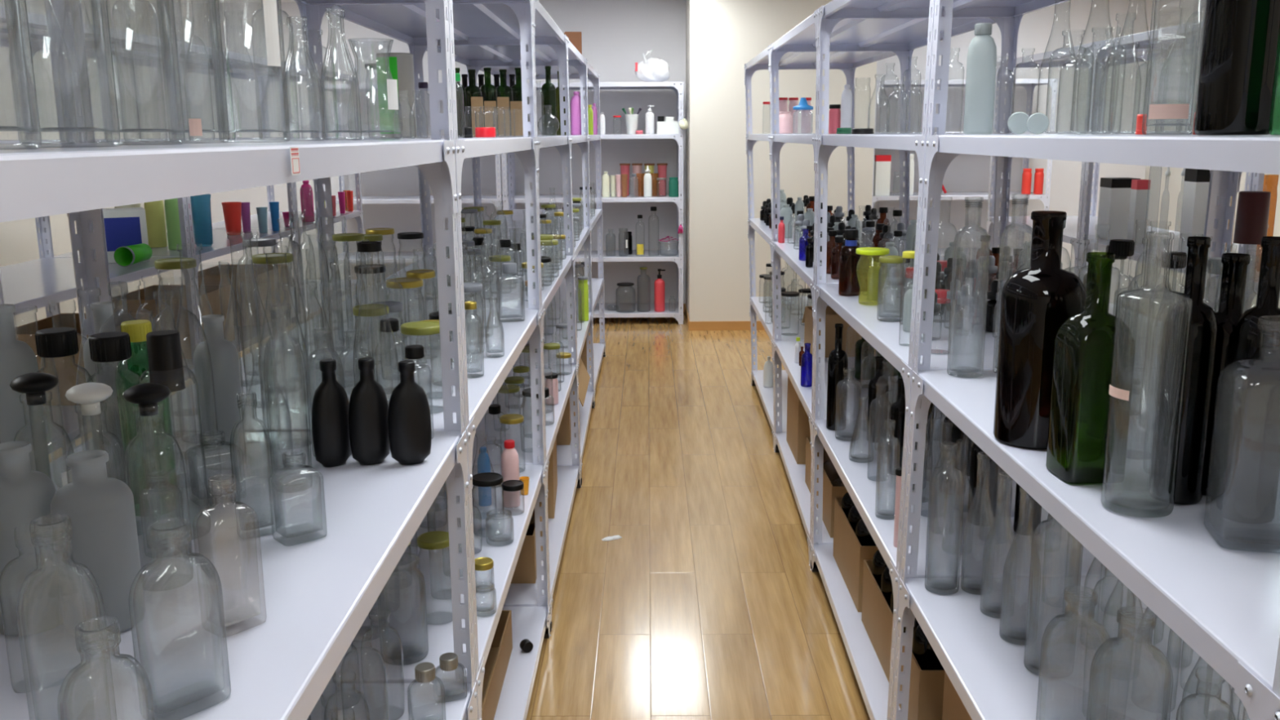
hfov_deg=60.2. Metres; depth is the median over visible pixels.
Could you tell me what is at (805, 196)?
dropper bottle
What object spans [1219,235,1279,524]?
wine bottle
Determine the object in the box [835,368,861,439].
glass bottle
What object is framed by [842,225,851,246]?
dropper bottle
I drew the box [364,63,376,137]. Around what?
glass jar
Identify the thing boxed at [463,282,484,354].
glass jar
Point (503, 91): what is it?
wine bottle
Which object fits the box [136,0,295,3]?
ceiling
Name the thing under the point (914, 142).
shelf
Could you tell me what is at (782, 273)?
glass jar
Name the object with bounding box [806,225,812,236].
medicine bottle
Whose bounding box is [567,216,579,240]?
glass jar
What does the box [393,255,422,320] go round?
glass jar
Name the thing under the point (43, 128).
glass bottle
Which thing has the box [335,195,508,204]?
shelf
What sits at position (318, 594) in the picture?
shelf
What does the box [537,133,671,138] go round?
shelf
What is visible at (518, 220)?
shelf
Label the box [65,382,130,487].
glass decanter
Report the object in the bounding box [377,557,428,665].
glass jar
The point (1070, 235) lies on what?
shelf
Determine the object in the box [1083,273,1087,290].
dropper bottle
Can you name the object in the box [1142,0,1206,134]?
glass bottle
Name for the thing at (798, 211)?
medicine bottle
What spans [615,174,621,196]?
plastic cup
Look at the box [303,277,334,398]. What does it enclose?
milk bottle
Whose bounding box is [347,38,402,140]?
glass carafe
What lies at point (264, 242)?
glass jar
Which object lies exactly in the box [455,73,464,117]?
glass bottle
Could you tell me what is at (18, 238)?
wall
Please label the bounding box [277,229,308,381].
milk bottle
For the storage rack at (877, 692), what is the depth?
3.13 m
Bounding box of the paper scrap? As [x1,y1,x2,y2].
[601,535,622,541]
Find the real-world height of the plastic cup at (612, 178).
0.177 m
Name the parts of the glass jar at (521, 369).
lid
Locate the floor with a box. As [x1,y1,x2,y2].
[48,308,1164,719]
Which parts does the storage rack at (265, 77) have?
post, post, post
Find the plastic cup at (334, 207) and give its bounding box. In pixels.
[331,195,336,216]
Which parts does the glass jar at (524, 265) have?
lid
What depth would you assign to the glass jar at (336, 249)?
2.63 m
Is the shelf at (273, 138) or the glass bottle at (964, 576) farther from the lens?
the shelf at (273, 138)
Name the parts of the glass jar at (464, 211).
lid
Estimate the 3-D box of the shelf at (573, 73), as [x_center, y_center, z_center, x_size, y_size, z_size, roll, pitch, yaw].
[-0.622,-1.817,6.928,0.658,0.035,1.515,0,12,0]
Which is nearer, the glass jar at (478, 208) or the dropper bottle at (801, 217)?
the glass jar at (478, 208)
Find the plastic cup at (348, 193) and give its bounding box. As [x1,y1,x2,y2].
[346,191,353,211]
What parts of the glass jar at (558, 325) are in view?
lid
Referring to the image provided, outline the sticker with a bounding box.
[289,146,300,175]
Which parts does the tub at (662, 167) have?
lid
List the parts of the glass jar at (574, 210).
lid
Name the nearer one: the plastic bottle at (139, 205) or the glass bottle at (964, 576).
the glass bottle at (964, 576)
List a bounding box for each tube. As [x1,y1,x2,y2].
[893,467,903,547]
[942,185,946,193]
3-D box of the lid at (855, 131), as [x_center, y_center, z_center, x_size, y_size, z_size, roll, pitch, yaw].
[0.652,-0.669,3.230,0.064,0.016,0.064,0,12,0]
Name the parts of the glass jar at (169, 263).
lid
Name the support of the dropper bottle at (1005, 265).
on the storage rack at (877, 692)
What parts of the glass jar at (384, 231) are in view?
lid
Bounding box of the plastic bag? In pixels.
[635,49,670,82]
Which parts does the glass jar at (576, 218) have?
lid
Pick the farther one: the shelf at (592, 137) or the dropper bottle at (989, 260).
the shelf at (592, 137)
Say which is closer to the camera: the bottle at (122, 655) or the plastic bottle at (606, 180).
the bottle at (122, 655)
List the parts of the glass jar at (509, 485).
lid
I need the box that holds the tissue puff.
[679,117,688,129]
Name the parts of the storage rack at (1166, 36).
post, post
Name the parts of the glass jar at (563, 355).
lid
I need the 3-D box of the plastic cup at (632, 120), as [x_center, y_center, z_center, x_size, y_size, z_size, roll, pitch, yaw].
[-0.070,-1.995,9.217,0.138,0.216,0.124,-10,15,-38]
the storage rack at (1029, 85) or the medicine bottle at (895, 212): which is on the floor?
the storage rack at (1029, 85)
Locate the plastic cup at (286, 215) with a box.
[281,212,293,226]
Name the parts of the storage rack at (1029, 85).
post, post, post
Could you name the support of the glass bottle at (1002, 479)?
on the storage rack at (877, 692)
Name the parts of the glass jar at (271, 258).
lid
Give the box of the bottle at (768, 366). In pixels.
[763,355,773,386]
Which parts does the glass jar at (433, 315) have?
lid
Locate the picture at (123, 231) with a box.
[103,217,142,251]
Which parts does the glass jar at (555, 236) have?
lid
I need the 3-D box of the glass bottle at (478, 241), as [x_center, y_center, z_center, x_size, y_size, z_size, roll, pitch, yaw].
[-0.564,-0.344,3.871,0.066,0.171,0.066,2,12,11]
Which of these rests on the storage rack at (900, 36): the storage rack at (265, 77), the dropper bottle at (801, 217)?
the dropper bottle at (801, 217)
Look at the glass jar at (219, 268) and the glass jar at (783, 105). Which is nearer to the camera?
the glass jar at (219, 268)
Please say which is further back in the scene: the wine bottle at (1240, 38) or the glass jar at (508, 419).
the glass jar at (508, 419)
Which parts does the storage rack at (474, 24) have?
post, post, post, post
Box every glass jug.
[95,282,137,450]
[151,277,222,484]
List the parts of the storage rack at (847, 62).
post, post, post, post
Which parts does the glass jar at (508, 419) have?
lid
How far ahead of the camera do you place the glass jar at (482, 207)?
4.63 m
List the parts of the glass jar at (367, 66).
lid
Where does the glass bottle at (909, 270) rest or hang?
on the storage rack at (877, 692)
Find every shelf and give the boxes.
[0,6,164,49]
[0,138,171,143]
[0,139,448,222]
[0,257,187,314]
[0,431,461,719]
[38,42,280,69]
[42,365,194,454]
[53,228,293,261]
[95,137,288,140]
[120,137,533,158]
[168,309,538,432]
[182,63,351,81]
[182,312,300,364]
[195,210,360,232]
[244,136,356,138]
[288,279,364,315]
[294,0,529,4]
[306,682,471,719]
[324,83,484,91]
[325,0,565,45]
[328,135,444,137]
[328,135,568,147]
[328,464,543,683]
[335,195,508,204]
[335,251,429,263]
[338,254,572,310]
[426,40,586,66]
[429,135,587,143]
[433,226,589,256]
[471,364,576,465]
[480,62,598,79]
[482,208,601,229]
[493,606,547,719]
[503,466,579,606]
[507,193,681,203]
[514,311,591,364]
[515,81,675,89]
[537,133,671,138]
[545,278,603,311]
[556,391,593,466]
[565,134,599,141]
[575,249,681,262]
[586,343,604,391]
[593,302,681,317]
[746,48,896,70]
[747,133,823,141]
[748,217,898,244]
[751,296,829,340]
[752,369,787,431]
[772,13,995,52]
[773,133,936,144]
[773,240,974,287]
[774,340,946,419]
[776,432,833,542]
[813,544,900,719]
[815,418,1115,577]
[817,282,1160,373]
[821,133,1133,151]
[822,0,1070,18]
[873,191,1045,199]
[875,131,1011,133]
[879,79,1047,87]
[904,577,1249,719]
[917,368,1279,690]
[928,247,1022,259]
[932,133,1279,174]
[989,215,1179,243]
[996,130,1178,133]
[1000,44,1200,67]
[1083,238,1262,279]
[1091,130,1192,133]
[1100,19,1204,49]
[1108,302,1164,337]
[1133,337,1161,349]
[1248,279,1279,298]
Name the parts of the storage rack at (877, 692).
post, post, post, post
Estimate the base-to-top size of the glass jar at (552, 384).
0.118 m
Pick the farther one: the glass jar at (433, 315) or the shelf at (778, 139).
the shelf at (778, 139)
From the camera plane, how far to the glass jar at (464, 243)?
3.60 m
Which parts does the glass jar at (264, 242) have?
lid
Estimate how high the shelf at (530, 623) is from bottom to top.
0.035 m
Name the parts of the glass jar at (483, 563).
lid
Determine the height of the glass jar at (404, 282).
0.202 m
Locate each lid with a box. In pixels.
[835,127,851,133]
[851,128,874,133]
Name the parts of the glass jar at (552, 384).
lid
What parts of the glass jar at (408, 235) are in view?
lid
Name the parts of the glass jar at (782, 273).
lid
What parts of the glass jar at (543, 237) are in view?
lid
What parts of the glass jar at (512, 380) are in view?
lid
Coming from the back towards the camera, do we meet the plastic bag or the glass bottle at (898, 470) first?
the plastic bag
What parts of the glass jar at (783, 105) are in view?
lid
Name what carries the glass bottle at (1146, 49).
on the storage rack at (1223, 604)
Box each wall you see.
[0,0,174,327]
[148,0,1159,309]
[685,0,876,321]
[1133,0,1279,319]
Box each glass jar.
[154,257,203,416]
[199,263,243,395]
[218,267,263,386]
[239,280,288,408]
[242,237,284,364]
[251,253,302,393]
[280,283,325,413]
[305,248,345,359]
[320,640,360,710]
[328,261,369,376]
[332,233,369,342]
[352,303,393,390]
[354,264,390,355]
[355,234,386,321]
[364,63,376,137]
[365,227,399,320]
[369,301,405,394]
[370,564,399,614]
[377,257,409,337]
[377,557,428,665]
[386,277,426,369]
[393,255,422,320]
[397,231,427,323]
[400,320,439,413]
[406,269,439,358]
[415,320,453,394]
[417,530,448,624]
[428,311,452,384]
[448,217,467,275]
[461,208,479,265]
[461,226,476,262]
[462,240,476,295]
[462,248,483,292]
[463,207,483,265]
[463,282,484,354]
[470,206,485,262]
[471,471,504,536]
[474,228,493,277]
[474,556,494,593]
[475,112,495,137]
[476,583,496,617]
[482,220,502,275]
[485,514,514,544]
[488,255,511,293]
[496,210,514,259]
[497,237,518,284]
[497,384,520,418]
[499,413,525,471]
[502,480,524,515]
[504,376,524,408]
[512,365,529,397]
[519,346,535,365]
[521,262,543,290]
[522,387,546,429]
[532,213,546,222]
[532,234,554,272]
[536,368,553,402]
[539,219,551,226]
[540,204,556,239]
[540,240,559,278]
[541,256,551,286]
[543,342,561,389]
[544,207,556,234]
[545,372,558,404]
[548,234,566,259]
[554,212,564,250]
[555,323,567,357]
[555,352,572,374]
[566,203,581,235]
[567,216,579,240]
[568,208,579,238]
[572,197,582,232]
[574,264,583,267]
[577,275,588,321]
[579,186,592,219]
[615,282,635,312]
[618,231,628,256]
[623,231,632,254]
[635,173,645,196]
[652,173,659,196]
[656,177,666,195]
[668,177,678,196]
[759,274,769,303]
[763,275,777,279]
[764,263,772,313]
[768,271,784,318]
[770,287,786,322]
[778,97,787,114]
[781,291,799,335]
[788,97,798,133]
[792,97,813,133]
[800,97,811,133]
[800,288,811,298]
[828,104,840,133]
[855,247,889,305]
[876,255,906,322]
[898,250,915,346]
[902,153,914,195]
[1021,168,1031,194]
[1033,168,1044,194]
[1143,168,1162,246]
[1254,174,1266,269]
[1256,174,1279,271]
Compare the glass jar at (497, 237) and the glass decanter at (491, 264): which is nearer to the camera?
the glass decanter at (491, 264)
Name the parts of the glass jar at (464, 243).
lid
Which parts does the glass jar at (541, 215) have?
lid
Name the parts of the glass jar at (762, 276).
lid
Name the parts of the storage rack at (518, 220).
post, post, post, post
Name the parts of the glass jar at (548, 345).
lid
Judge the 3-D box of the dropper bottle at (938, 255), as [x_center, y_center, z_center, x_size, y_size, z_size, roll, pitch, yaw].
[0.956,-0.279,3.590,0.058,0.136,0.058,3,12,15]
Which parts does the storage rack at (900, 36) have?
post, post, post, post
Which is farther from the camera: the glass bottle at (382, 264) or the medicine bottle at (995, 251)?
the medicine bottle at (995, 251)
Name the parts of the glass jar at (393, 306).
lid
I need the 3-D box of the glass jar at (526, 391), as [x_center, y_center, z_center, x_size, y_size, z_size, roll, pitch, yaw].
[-0.364,0.182,3.791,0.078,0.162,0.078,-1,12,-1]
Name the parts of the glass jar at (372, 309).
lid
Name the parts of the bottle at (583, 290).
lid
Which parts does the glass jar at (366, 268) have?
lid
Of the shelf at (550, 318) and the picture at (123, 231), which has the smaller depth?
the picture at (123, 231)
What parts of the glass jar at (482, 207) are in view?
lid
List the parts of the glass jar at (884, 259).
lid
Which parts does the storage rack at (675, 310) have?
post, post, post, post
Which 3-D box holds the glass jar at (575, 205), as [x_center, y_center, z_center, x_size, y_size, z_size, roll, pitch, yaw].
[-0.350,-0.743,5.831,0.078,0.162,0.078,-6,13,-26]
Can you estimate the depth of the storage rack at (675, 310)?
9.28 m
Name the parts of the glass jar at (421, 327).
lid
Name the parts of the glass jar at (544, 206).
lid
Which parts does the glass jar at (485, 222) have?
lid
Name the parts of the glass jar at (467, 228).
lid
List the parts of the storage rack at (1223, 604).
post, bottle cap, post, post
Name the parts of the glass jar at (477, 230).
lid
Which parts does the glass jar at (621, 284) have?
lid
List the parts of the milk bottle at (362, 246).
lid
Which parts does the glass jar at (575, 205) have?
lid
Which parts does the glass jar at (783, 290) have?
lid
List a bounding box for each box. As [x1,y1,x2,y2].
[102,207,150,262]
[471,97,484,136]
[484,101,497,136]
[497,97,510,136]
[510,101,523,135]
[564,31,582,54]
[657,115,663,121]
[665,116,674,121]
[1096,177,1140,239]
[1127,179,1151,243]
[1177,168,1210,255]
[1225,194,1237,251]
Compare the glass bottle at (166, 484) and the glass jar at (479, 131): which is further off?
the glass jar at (479, 131)
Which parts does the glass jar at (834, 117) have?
lid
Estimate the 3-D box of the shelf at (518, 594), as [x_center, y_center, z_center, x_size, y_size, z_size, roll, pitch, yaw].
[-0.614,0.659,4.341,0.663,0.035,1.526,0,12,0]
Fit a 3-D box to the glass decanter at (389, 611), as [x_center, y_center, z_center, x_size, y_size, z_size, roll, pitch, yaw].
[-0.458,0.540,1.963,0.073,0.197,0.073,-5,13,-22]
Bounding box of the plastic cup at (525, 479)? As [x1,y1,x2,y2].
[519,475,529,495]
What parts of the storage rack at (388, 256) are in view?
post, post, post, post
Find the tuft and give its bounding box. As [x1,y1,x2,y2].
[677,224,683,233]
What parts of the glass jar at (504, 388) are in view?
lid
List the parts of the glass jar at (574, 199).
lid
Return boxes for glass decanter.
[9,372,74,485]
[13,305,67,468]
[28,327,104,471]
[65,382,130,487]
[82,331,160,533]
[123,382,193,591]
[235,235,275,373]
[263,303,312,493]
[287,212,319,342]
[296,216,333,368]
[306,328,344,457]
[324,671,369,719]
[335,675,337,719]
[337,330,375,383]
[340,628,389,719]
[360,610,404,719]
[465,273,493,337]
[475,263,500,328]
[1006,56,1015,133]
[1041,513,1079,605]
[1075,30,1119,133]
[1081,572,1135,719]
[1142,262,1174,471]
[1145,41,1187,133]
[1152,613,1193,667]
[1161,628,1213,719]
[1179,642,1222,697]
[1213,191,1271,311]
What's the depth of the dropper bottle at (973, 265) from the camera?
3.13 m
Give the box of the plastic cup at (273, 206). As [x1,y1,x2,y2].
[269,201,279,231]
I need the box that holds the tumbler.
[113,243,152,266]
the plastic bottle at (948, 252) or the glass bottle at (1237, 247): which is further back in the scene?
the plastic bottle at (948, 252)
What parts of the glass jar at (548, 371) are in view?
lid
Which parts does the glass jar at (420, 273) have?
lid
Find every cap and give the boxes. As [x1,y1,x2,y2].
[462,127,472,137]
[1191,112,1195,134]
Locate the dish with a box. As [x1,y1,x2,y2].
[635,130,643,133]
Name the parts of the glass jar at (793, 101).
lid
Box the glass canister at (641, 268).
[636,266,650,311]
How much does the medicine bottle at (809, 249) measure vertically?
0.114 m
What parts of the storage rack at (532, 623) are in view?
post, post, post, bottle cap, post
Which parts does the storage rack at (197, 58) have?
post, post, post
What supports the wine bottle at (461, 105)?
on the storage rack at (474, 24)
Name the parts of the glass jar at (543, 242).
lid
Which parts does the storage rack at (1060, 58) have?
post, post, post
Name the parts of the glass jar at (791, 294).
lid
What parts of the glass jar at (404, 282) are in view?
lid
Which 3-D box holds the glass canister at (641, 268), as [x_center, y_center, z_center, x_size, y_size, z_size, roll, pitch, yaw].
[0.031,-0.603,9.431,0.111,0.378,0.111,0,12,0]
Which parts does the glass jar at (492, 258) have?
lid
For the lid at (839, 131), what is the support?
on the storage rack at (877, 692)
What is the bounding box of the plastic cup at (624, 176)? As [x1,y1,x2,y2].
[621,173,627,197]
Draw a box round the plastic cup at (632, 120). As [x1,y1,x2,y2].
[622,107,641,133]
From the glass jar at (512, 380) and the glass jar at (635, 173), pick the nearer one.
the glass jar at (512, 380)
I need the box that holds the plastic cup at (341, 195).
[337,191,345,213]
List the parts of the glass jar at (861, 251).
lid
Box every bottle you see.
[0,0,41,149]
[0,303,51,479]
[0,440,64,635]
[0,524,92,693]
[4,0,120,147]
[8,1,78,144]
[14,312,160,405]
[16,516,117,719]
[40,300,87,487]
[50,449,145,637]
[57,0,112,142]
[57,620,155,719]
[71,0,140,142]
[75,288,101,448]
[83,302,125,483]
[91,0,185,145]
[111,0,168,141]
[113,280,155,327]
[114,203,141,208]
[115,320,179,516]
[126,0,192,142]
[128,311,177,471]
[128,522,231,719]
[135,275,185,437]
[137,329,211,542]
[138,472,186,558]
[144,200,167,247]
[155,0,229,143]
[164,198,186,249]
[165,17,215,140]
[175,244,213,442]
[183,1,235,141]
[184,432,246,506]
[188,195,195,231]
[193,314,246,470]
[193,476,266,637]
[207,0,290,142]
[218,14,262,139]
[223,232,280,443]
[229,392,276,537]
[242,343,294,478]
[250,2,299,140]
[258,245,311,449]
[267,453,327,546]
[272,217,308,353]
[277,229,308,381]
[280,17,325,141]
[296,34,338,139]
[297,186,327,335]
[300,180,315,222]
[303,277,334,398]
[311,358,351,466]
[320,8,361,140]
[348,357,390,465]
[353,241,399,386]
[355,253,386,364]
[375,318,407,381]
[377,263,407,375]
[387,360,431,465]
[404,344,434,436]
[407,662,445,719]
[415,82,429,137]
[426,492,447,599]
[432,652,466,702]
[455,67,467,136]
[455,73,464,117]
[461,74,467,88]
[464,301,484,375]
[465,69,481,127]
[469,236,488,269]
[471,431,497,517]
[477,74,484,88]
[477,446,491,506]
[480,67,497,130]
[480,228,502,297]
[484,300,504,355]
[484,404,506,439]
[493,74,499,88]
[496,69,512,135]
[496,239,515,289]
[496,262,524,321]
[501,440,519,507]
[505,242,524,276]
[509,74,515,88]
[511,67,528,135]
[525,512,534,535]
[530,386,554,426]
[541,66,556,135]
[555,71,566,135]
[570,91,581,134]
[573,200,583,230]
[587,104,593,134]
[591,103,597,134]
[600,112,604,134]
[602,171,609,197]
[636,214,644,256]
[644,165,652,196]
[645,105,654,133]
[648,206,657,256]
[653,268,665,311]
[760,200,766,220]
[763,355,773,386]
[764,198,771,222]
[765,202,771,226]
[768,213,771,228]
[775,204,777,228]
[777,216,785,243]
[779,189,786,202]
[780,199,786,209]
[780,204,792,238]
[786,197,795,224]
[791,204,795,226]
[793,213,804,249]
[794,197,804,230]
[794,210,803,246]
[794,337,800,363]
[798,213,804,232]
[798,228,810,260]
[799,346,804,365]
[800,219,810,233]
[800,342,812,386]
[802,195,808,203]
[804,197,809,206]
[804,208,813,225]
[805,238,813,266]
[806,195,814,211]
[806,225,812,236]
[809,223,813,245]
[812,231,822,262]
[821,212,830,223]
[826,205,833,234]
[826,227,834,232]
[826,230,836,274]
[826,323,848,431]
[827,215,835,227]
[831,236,844,279]
[832,222,844,239]
[833,205,844,219]
[834,208,843,222]
[835,222,844,235]
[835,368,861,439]
[838,228,862,296]
[840,84,852,128]
[841,492,854,519]
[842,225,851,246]
[844,209,854,226]
[848,214,860,244]
[848,397,873,462]
[848,504,862,533]
[851,226,859,246]
[854,337,874,379]
[855,518,876,546]
[860,220,875,258]
[861,204,873,244]
[861,254,870,291]
[862,221,875,262]
[866,208,878,247]
[866,262,883,301]
[866,355,888,443]
[866,383,891,479]
[870,351,888,382]
[871,223,887,266]
[871,549,887,589]
[873,155,891,195]
[874,364,897,442]
[875,207,889,242]
[875,421,900,519]
[879,224,893,238]
[880,242,897,288]
[880,565,893,608]
[883,266,904,313]
[886,377,906,475]
[888,362,897,376]
[890,589,893,613]
[893,209,902,216]
[893,222,906,240]
[893,230,904,275]
[895,255,910,286]
[897,370,902,388]
[900,57,921,133]
[902,284,924,332]
[903,266,916,288]
[903,617,919,634]
[905,219,916,266]
[911,624,944,670]
[915,402,934,457]
[922,197,957,354]
[924,262,945,315]
[924,291,942,339]
[924,443,964,594]
[926,253,942,272]
[930,426,957,526]
[934,288,951,320]
[937,260,946,271]
[939,416,968,495]
[942,257,953,306]
[942,440,974,555]
[943,241,958,276]
[943,279,964,328]
[946,196,990,377]
[946,257,965,311]
[952,247,966,284]
[954,284,973,335]
[960,453,995,594]
[963,22,996,134]
[963,258,982,309]
[966,436,973,475]
[967,442,999,526]
[972,256,989,291]
[974,235,992,290]
[977,255,997,306]
[978,461,1012,542]
[979,473,1017,617]
[983,280,1002,332]
[986,247,1000,294]
[992,193,1031,372]
[992,280,1006,337]
[993,210,1085,449]
[995,261,1010,279]
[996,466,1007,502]
[997,245,1013,279]
[999,485,1040,644]
[1001,268,1017,280]
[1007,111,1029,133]
[1009,248,1023,270]
[1011,57,1039,114]
[1013,482,1041,535]
[1017,242,1031,271]
[1023,514,1083,678]
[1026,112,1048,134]
[1030,497,1062,552]
[1035,587,1112,719]
[1036,0,1077,133]
[1044,31,1093,133]
[1045,252,1135,484]
[1055,47,1093,134]
[1062,219,1071,266]
[1062,533,1102,626]
[1070,0,1116,133]
[1070,50,1104,131]
[1078,235,1119,310]
[1080,557,1123,650]
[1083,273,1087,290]
[1086,608,1173,719]
[1090,28,1126,134]
[1096,13,1141,133]
[1099,564,1136,617]
[1099,581,1143,679]
[1101,231,1192,517]
[1106,244,1132,327]
[1107,0,1151,133]
[1108,239,1139,347]
[1112,257,1154,415]
[1124,250,1172,459]
[1130,222,1177,395]
[1131,611,1182,713]
[1132,48,1168,133]
[1138,251,1186,430]
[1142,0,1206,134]
[1148,235,1218,504]
[1154,236,1210,404]
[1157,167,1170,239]
[1160,21,1201,131]
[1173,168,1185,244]
[1175,2,1202,133]
[1175,671,1235,719]
[1179,661,1233,719]
[1187,1,1200,133]
[1194,0,1279,135]
[1202,253,1250,496]
[1203,316,1279,551]
[1204,247,1246,309]
[1204,257,1222,288]
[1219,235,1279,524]
[1268,26,1279,135]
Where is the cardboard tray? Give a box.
[657,121,678,133]
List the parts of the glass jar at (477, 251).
lid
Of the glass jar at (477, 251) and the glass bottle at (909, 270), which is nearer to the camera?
the glass bottle at (909, 270)
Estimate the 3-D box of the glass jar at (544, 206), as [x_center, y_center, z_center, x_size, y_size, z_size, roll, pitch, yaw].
[-0.462,-0.698,5.582,0.076,0.174,0.076,2,12,12]
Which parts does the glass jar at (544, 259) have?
lid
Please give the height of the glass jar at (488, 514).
0.078 m
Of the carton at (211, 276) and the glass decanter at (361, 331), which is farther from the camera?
the carton at (211, 276)
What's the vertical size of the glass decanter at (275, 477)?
0.281 m
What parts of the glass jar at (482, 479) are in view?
lid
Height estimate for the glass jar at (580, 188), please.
0.198 m
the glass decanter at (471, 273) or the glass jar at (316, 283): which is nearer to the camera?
the glass jar at (316, 283)
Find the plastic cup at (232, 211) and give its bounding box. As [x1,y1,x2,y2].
[221,201,241,235]
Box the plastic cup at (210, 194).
[191,194,213,246]
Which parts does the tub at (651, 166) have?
lid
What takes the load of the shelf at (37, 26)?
attached to the storage rack at (46, 281)
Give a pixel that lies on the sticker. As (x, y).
(295, 158)
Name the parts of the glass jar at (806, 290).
lid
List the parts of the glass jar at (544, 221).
lid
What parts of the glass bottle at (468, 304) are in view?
lid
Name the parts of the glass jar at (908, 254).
lid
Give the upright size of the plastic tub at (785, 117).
0.112 m
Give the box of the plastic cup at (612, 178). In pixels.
[609,175,616,196]
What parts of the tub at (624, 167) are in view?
lid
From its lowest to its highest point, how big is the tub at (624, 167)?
0.272 m
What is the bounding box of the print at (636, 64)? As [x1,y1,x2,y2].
[635,62,637,71]
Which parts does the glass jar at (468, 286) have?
lid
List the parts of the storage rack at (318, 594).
post, post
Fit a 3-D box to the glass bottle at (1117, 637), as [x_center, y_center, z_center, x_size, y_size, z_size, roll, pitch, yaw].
[0.776,0.532,1.750,0.117,0.280,0.065,10,16,42]
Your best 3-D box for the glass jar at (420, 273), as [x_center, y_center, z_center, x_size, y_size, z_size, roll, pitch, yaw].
[-0.519,-0.109,2.635,0.068,0.208,0.068,-8,14,-33]
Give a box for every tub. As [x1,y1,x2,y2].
[619,163,630,195]
[631,163,642,195]
[644,163,654,195]
[657,163,667,195]
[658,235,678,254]
[779,111,791,133]
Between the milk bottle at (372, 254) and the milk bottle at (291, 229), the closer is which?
the milk bottle at (291, 229)
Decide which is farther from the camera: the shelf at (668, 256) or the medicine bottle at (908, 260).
the shelf at (668, 256)
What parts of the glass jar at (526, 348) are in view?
lid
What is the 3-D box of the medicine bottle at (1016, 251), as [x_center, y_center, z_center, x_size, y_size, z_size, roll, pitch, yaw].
[1.146,-0.252,3.353,0.056,0.174,0.056,4,13,23]
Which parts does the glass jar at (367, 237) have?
lid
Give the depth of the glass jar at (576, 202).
6.11 m
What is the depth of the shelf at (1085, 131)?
5.65 m
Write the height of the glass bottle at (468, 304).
0.164 m
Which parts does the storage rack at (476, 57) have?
post, post, post, post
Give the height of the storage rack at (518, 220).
2.030 m
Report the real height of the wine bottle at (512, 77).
0.398 m
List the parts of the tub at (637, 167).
lid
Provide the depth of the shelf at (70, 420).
4.03 m
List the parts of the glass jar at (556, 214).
lid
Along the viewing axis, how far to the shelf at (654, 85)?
8.99 m
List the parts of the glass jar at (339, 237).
lid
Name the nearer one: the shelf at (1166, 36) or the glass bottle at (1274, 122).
the glass bottle at (1274, 122)
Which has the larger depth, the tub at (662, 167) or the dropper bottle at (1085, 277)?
the tub at (662, 167)
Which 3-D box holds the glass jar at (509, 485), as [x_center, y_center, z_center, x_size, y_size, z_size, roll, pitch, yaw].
[-0.348,0.378,3.027,0.060,0.084,0.060,-2,12,-7]
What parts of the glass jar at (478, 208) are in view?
lid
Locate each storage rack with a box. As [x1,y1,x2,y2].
[0,0,477,719]
[0,6,199,455]
[26,40,303,448]
[66,0,551,719]
[180,62,367,337]
[313,0,581,631]
[316,83,508,306]
[417,37,595,484]
[475,60,605,406]
[499,81,684,324]
[743,44,906,449]
[769,8,1008,566]
[810,0,1220,719]
[871,79,1057,259]
[891,0,1279,719]
[986,42,1200,337]
[1077,19,1262,349]
[1243,173,1279,313]
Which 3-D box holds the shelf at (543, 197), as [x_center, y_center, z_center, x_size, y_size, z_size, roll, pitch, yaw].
[-0.388,-1.388,9.467,1.494,0.035,0.594,0,12,0]
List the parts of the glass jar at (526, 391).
lid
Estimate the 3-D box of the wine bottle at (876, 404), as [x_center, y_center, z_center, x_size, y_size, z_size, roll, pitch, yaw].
[0.795,0.131,3.686,0.067,0.287,0.067,3,12,16]
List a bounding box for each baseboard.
[311,303,684,314]
[684,303,764,330]
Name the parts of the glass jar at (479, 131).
lid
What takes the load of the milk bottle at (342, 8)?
on the storage rack at (318, 594)
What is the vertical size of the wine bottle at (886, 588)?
0.350 m
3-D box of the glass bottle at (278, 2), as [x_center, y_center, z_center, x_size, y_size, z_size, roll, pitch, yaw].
[-0.589,-0.478,1.777,0.064,0.245,0.064,-4,12,-17]
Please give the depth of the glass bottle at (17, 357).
1.49 m
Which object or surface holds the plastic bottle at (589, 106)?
on the storage rack at (518, 220)
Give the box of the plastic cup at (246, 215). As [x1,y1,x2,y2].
[240,202,250,233]
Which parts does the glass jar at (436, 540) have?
lid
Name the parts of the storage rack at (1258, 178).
post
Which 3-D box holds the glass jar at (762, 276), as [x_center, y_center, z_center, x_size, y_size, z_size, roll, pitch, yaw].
[0.769,-0.434,6.733,0.084,0.168,0.084,1,12,7]
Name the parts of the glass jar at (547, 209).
lid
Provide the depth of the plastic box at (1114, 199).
5.35 m
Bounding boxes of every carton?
[111,284,240,359]
[184,263,293,325]
[481,609,512,719]
[510,502,542,583]
[547,436,557,518]
[556,357,590,444]
[580,333,591,369]
[786,375,810,464]
[801,306,875,357]
[804,436,848,537]
[832,497,878,612]
[861,560,944,719]
[942,671,972,719]
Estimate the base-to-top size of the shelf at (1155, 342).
0.035 m
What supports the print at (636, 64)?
attached to the plastic bag
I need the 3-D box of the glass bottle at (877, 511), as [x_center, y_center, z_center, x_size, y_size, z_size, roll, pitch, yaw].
[0.664,0.292,2.955,0.059,0.266,0.059,2,12,13]
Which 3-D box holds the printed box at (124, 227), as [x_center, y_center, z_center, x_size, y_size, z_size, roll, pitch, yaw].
[-2.235,-0.538,4.753,0.200,0.222,0.141,-7,13,-28]
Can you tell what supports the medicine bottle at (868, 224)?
on the storage rack at (900, 36)
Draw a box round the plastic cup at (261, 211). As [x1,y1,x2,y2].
[256,207,267,233]
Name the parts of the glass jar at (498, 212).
lid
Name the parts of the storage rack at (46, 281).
post, post, post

